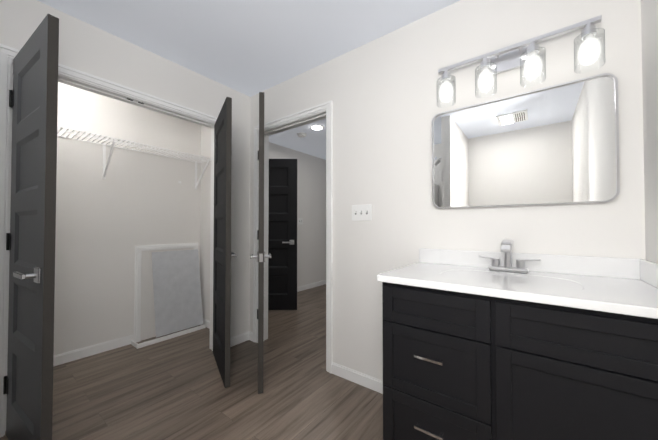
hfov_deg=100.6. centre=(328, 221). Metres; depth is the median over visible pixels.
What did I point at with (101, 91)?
door frame
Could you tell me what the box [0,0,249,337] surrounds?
wall
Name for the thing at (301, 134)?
smoke detector
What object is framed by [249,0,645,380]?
wall
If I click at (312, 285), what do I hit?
baseboard
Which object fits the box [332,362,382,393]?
baseboard
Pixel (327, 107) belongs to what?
door frame
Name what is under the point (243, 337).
baseboard
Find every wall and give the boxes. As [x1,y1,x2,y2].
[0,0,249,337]
[53,82,200,355]
[200,125,210,320]
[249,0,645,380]
[269,142,325,286]
[641,0,657,262]
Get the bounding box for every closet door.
[3,14,58,439]
[213,97,236,387]
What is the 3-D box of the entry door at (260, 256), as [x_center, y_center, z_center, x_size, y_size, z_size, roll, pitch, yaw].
[-0.563,0.139,2.253,0.143,2.030,0.851,0,-1,-14]
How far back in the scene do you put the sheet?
2.88 m
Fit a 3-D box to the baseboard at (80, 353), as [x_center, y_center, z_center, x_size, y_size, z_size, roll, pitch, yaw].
[-2.187,1.123,2.248,0.012,0.083,0.990,-1,-1,37]
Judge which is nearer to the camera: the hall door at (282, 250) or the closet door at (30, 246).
the closet door at (30, 246)
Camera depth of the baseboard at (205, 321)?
3.05 m
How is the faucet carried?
on the bathroom vanity
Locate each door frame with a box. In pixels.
[4,59,214,434]
[253,101,332,372]
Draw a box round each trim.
[131,243,205,348]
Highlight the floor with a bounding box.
[0,284,382,439]
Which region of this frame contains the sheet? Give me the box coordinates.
[152,249,202,337]
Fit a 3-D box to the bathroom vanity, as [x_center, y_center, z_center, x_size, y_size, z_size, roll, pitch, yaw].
[0.765,0.615,1.182,0.940,1.063,0.586,-1,-1,37]
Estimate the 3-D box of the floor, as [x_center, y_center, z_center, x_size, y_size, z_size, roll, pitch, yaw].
[-0.070,1.196,2.366,4.200,0.060,6.500,-1,-1,37]
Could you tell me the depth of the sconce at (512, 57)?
1.37 m
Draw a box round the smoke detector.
[297,132,306,137]
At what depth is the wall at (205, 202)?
3.11 m
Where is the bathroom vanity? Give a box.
[377,239,657,439]
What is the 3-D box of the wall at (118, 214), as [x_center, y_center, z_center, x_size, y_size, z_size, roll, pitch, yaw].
[-2.374,-0.058,2.127,0.115,2.440,2.740,-1,-1,37]
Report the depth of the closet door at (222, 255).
2.04 m
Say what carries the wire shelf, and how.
attached to the wall at (118, 214)
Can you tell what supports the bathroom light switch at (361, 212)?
attached to the wall at (381, 93)
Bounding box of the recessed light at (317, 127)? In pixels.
[310,125,323,129]
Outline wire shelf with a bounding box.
[57,125,210,188]
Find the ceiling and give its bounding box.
[37,0,459,159]
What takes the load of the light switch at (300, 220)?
attached to the wall at (311, 212)
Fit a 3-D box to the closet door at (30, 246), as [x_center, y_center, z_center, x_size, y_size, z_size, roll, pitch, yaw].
[-1.473,0.123,1.308,0.617,2.030,0.089,-1,-1,32]
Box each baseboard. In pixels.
[53,334,133,365]
[201,318,209,328]
[230,331,251,346]
[297,280,325,291]
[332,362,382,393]
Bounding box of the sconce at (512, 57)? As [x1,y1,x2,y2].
[437,15,604,105]
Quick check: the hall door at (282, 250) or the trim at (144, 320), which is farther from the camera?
the hall door at (282, 250)
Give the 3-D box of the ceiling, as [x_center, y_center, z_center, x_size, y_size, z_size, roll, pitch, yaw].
[-0.070,-1.314,2.408,4.200,0.080,6.500,-1,-1,37]
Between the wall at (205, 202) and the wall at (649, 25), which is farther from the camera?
the wall at (205, 202)
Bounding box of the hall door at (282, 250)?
[268,159,296,309]
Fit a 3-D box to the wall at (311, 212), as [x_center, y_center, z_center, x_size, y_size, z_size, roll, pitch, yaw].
[-0.608,-0.014,4.750,0.115,2.440,3.185,-1,-1,37]
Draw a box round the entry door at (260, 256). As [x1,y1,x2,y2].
[250,92,271,393]
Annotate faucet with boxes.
[478,239,540,273]
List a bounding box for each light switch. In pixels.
[298,218,302,223]
[352,204,371,220]

